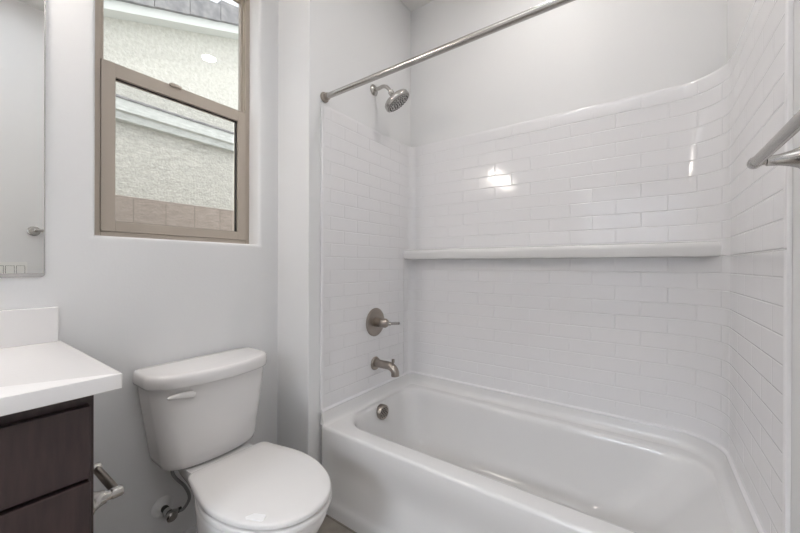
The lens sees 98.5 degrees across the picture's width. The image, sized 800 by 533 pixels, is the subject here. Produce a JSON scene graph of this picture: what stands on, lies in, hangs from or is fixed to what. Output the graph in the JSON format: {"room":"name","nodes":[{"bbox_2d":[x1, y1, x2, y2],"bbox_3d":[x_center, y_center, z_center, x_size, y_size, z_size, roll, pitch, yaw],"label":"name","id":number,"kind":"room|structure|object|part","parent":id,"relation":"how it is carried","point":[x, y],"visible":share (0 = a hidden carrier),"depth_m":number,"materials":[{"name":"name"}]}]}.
{"room":"bathroom","nodes":[
{"label":"bathroom","id":0,"kind":"room"},
{"bbox_2d":[0,0,278,532],"bbox_3d":[-1.430,-0.247,0.596,0.130,2.746,2.754,0,0,35],"label":"wall","id":1,"kind":"structure","parent":0,"point":[129,304],"depth_m":1.20,"materials":[{"name":"white paint"}]},
{"bbox_2d":[0,0,45,277],"bbox_3d":[-1.337,-0.421,0.608,0.005,0.904,1.002,0,0,35],"label":"wall mirror","id":2,"kind":"object","parent":1,"relation":"attached to","point":[22,22],"visible":1,"depth_m":0.98,"materials":[{"name":"grey mirror"}]},
{"bbox_2d":[0,306,58,348],"bbox_3d":[-1.331,0.171,0.608,0.018,0.103,1.048,0,0,35],"label":"backsplash","id":3,"kind":"structure","parent":1,"relation":"attached to","point":[27,326],"depth_m":0.98,"materials":[{"name":"white stone"}]},
{"bbox_2d":[151,471,190,522],"bbox_3d":[-0.829,0.801,1.254,0.110,0.239,0.080,0,0,24],"label":"water supply valve","id":4,"kind":"object","parent":1,"relation":"attached to","point":[162,507],"visible":0.88,"depth_m":1.25,"materials":[{"name":"silver metal"}]},
{"bbox_3d":[-0.811,0.887,1.224,0.025,0.037,0.036,0,0,35],"label":"valve handle","id":5,"kind":"part","parent":4,"relation":"part of","materials":[{"name":"silver metal"}]},
{"bbox_2d":[94,0,249,243],"bbox_3d":[-0.891,-0.700,1.403,0.058,1.196,0.577,0,0,35],"label":"window","id":6,"kind":"structure","parent":1,"relation":"in","point":[107,73],"depth_m":1.33,"materials":[{"name":"beige plastic"}]},
{"bbox_3d":[-0.902,-0.977,1.418,0.019,0.536,0.513,0,0,35],"label":"sash","id":7,"kind":"part","parent":6,"relation":"part of","materials":[{"name":"beige plastic"}]},
{"bbox_3d":[-0.888,-0.420,1.408,0.037,0.592,0.527,0,0,35],"label":"sash","id":8,"kind":"part","parent":6,"relation":"part of","materials":[{"name":"beige plastic"}]},
{"bbox_2d":[182,525,196,532],"bbox_3d":[-0.818,1.075,1.341,0.014,0.105,0.789,0,0,35],"label":"baseboard","id":9,"kind":"structure","parent":1,"relation":"attached to","point":[193,529],"depth_m":1.34,"materials":[{"name":"white paint"}]},
{"bbox_2d":[317,514,356,532],"bbox_3d":[-0.405,1.170,0.476,2.091,0.080,3.750,0,0,35],"label":"floor","id":10,"kind":"structure","parent":0,"point":[329,525],"depth_m":1.49,"materials":[{"name":"tile"}]},
{"bbox_2d":[0,395,93,532],"bbox_3d":[-1.133,0.693,0.461,0.516,0.870,0.999,0,0,35],"label":"vanity cabinet","id":11,"kind":"object","parent":10,"relation":"on","point":[47,452],"visible":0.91,"depth_m":0.66,"materials":[{"name":"brown wood"}]},
{"bbox_3d":[-0.761,0.581,0.554,0.018,0.276,0.400,0,0,35],"label":"drawer","id":12,"kind":"part","parent":11,"relation":"part of","materials":[{"name":"brown wood"}]},
{"bbox_2d":[0,306,122,416],"bbox_3d":[-1.115,0.236,0.458,0.546,0.231,1.056,0,0,35],"label":"countertop","id":13,"kind":"structure","parent":11,"relation":"on","point":[38,369],"depth_m":0.76,"materials":[{"name":"white stone"}]},
{"bbox_2d":[93,462,123,514],"bbox_3d":[-0.723,0.515,0.819,0.212,0.054,0.061,0,0,35],"label":"toilet paper holder","id":14,"kind":"object","parent":11,"relation":"attached to","point":[100,498],"visible":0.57,"depth_m":0.78,"materials":[{"name":"silver metal"}]},
{"bbox_3d":[-0.787,0.514,0.865,0.054,0.054,0.061,0,0,35],"label":"post","id":15,"kind":"part","parent":14,"relation":"part of","materials":[{"name":"silver metal"}]},
{"bbox_3d":[-0.658,0.515,0.773,0.054,0.054,0.061,0,0,35],"label":"post","id":16,"kind":"part","parent":14,"relation":"part of","materials":[{"name":"silver metal"}]},
{"bbox_2d":[133,347,331,532],"bbox_3d":[-0.520,0.742,1.160,0.684,0.773,0.435,0,0,35],"label":"toilet","id":17,"kind":"object","parent":10,"relation":"on","point":[199,414],"visible":1,"depth_m":1.15,"materials":[{"name":"white ceramic"}]},
{"bbox_3d":[-0.734,0.430,1.146,0.048,0.029,0.083,0,0,35],"label":"flush lever","id":18,"kind":"part","parent":17,"relation":"part of","materials":[{"name":"white plastic"}]},
{"bbox_3d":[-0.707,0.379,1.294,0.222,0.048,0.435,0,0,35],"label":"tank lid","id":19,"kind":"part","parent":17,"relation":"part of","materials":[{"name":"white ceramic"}]},
{"bbox_3d":[-0.714,0.548,1.298,0.195,0.291,0.410,0,0,35],"label":"tank","id":20,"kind":"part","parent":17,"relation":"part of","materials":[{"name":"white ceramic"}]},
{"bbox_3d":[-0.491,0.912,1.145,0.600,0.433,0.348,0,0,35],"label":"bowl","id":21,"kind":"part","parent":17,"relation":"part of","materials":[{"name":"white ceramic"}]},
{"bbox_3d":[-0.427,0.686,1.100,0.463,0.018,0.351,0,0,35],"label":"seat lid","id":22,"kind":"part","parent":17,"relation":"part of","materials":[{"name":"white plastic"}]},
{"bbox_3d":[-0.420,0.708,1.095,0.447,0.016,0.354,0,0,35],"label":"seat","id":23,"kind":"part","parent":17,"relation":"part of","materials":[{"name":"white plastic"}]},
{"bbox_2d":[320,374,757,532],"bbox_3d":[0.439,0.903,1.455,1.454,0.457,0.746,0,0,35],"label":"bathtub","id":24,"kind":"object","parent":10,"relation":"on","point":[412,453],"visible":0.97,"depth_m":1.45,"materials":[{"name":"white ceramic"}]},
{"bbox_2d":[277,0,410,463],"bbox_3d":[-0.280,-0.245,2.015,0.356,2.746,0.931,0,0,35],"label":"wall","id":25,"kind":"structure","parent":0,"point":[324,45],"depth_m":1.61,"materials":[{"name":"white paint"}]},
{"bbox_2d":[370,84,408,112],"bbox_3d":[-0.043,-0.914,1.857,0.206,0.167,0.143,0,0,35],"label":"shower","id":26,"kind":"object","parent":25,"relation":"attached to","point":[397,99],"visible":1,"depth_m":1.82,"materials":[{"name":"silver metal"}]},
{"bbox_3d":[-0.091,-0.950,1.857,0.113,0.057,0.025,0,0,30],"label":"arm","id":27,"kind":"part","parent":26,"relation":"part of","materials":[{"name":"silver metal"}]},
{"bbox_3d":[-0.007,-0.870,1.838,0.116,0.076,0.122,0,0,35],"label":"plate","id":28,"kind":"part","parent":26,"relation":"part of","materials":[{"name":"grey metal"}]},
{"bbox_2d":[320,0,574,102],"bbox_3d":[0.247,-0.782,1.174,1.473,0.048,0.048,0,0,35],"label":"shower curtain rod","id":29,"kind":"object","parent":25,"relation":"attached to","point":[549,5],"visible":1,"depth_m":1.21,"materials":[{"name":"silver metal"}]},
{"bbox_2d":[400,0,433,11],"bbox_3d":[-0.394,-1.676,0.471,2.091,0.120,3.750,0,0,35],"label":"ceiling","id":30,"kind":"structure","parent":0,"point":[412,5],"depth_m":2.12,"materials":[{"name":"white paint"}]},
{"bbox_2d":[411,0,726,146],"bbox_3d":[0.700,-0.241,1.814,1.474,2.746,0.120,0,0,35],"label":"wall","id":31,"kind":"structure","parent":0,"point":[577,54],"depth_m":1.71,"materials":[{"name":"white paint"}]},
{"bbox_2d":[320,0,793,532],"bbox_3d":[0.449,-0.036,1.462,1.473,1.422,0.744,0,0,35],"label":"shower surround","id":32,"kind":"object","parent":31,"relation":"attached to","point":[625,259],"visible":1,"depth_m":1.57,"materials":[{"name":"white tile"}]},
{"bbox_2d":[366,308,399,335],"bbox_3d":[-0.071,0.305,1.849,0.162,0.155,0.155,0,0,35],"label":"shower valve","id":33,"kind":"object","parent":32,"relation":"attached to","point":[375,321],"visible":1,"depth_m":1.86,"materials":[{"name":"silver metal"}]},
{"bbox_3d":[-0.039,0.304,1.826,0.085,0.027,0.024,0,0,35],"label":"lever","id":34,"kind":"part","parent":33,"relation":"part of","materials":[{"name":"silver metal"}]},
{"bbox_2d":[371,357,398,376],"bbox_3d":[-0.073,0.534,1.850,0.160,0.088,0.073,0,0,35],"label":"tub spout","id":35,"kind":"object","parent":32,"relation":"attached to","point":[376,363],"visible":1,"depth_m":1.83,"materials":[{"name":"silver metal"}]},
{"bbox_2d":[403,241,720,259],"bbox_3d":[0.632,-0.071,1.725,1.443,0.062,0.082,0,0,35],"label":"shelf","id":36,"kind":"object","parent":32,"relation":"attached to","point":[574,250],"depth_m":1.58,"materials":[{"name":"white plastic"}]},
{"bbox_2d":[727,0,799,532],"bbox_3d":[0.325,-0.239,-0.095,0.130,2.746,3.665,0,0,35],"label":"wall","id":37,"kind":"structure","parent":0,"point":[738,11],"depth_m":0.72,"materials":[{"name":"white paint"}]},
{"bbox_2d":[747,110,799,168],"bbox_3d":[0.581,-0.209,0.451,0.086,0.060,0.610,0,0,35],"label":"towel bar","id":38,"kind":"object","parent":37,"relation":"attached to","point":[765,156],"visible":1,"depth_m":0.63,"materials":[{"name":"silver metal"}]},
{"bbox_3d":[0.740,-0.209,0.674,0.086,0.060,0.060,0,0,35],"label":"post","id":39,"kind":"part","parent":38,"relation":"part of","materials":[{"name":"silver metal"}]},
{"label":"outside","id":40,"kind":"structure","parent":0,"visible":0},
{"bbox_3d":[-3.627,1.311,5.136,8.564,0.100,18.000,0,0,35],"label":"ground","id":41,"kind":"structure","parent":40,"visible":0},
{"bbox_2d":[103,0,238,210],"bbox_3d":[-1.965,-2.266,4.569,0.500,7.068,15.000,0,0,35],"label":"neighbor house","id":42,"kind":"structure","parent":41,"relation":"on","point":[166,150],"depth_m":3.74,"materials":[{"name":"paint"}]},
{"bbox_2d":[115,195,233,230],"bbox_3d":[-0.941,0.394,3.836,0.160,1.758,15.000,0,0,35],"label":"fence","id":43,"kind":"object","parent":41,"relation":"on","point":[127,208],"visible":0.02,"depth_m":2.59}
]}

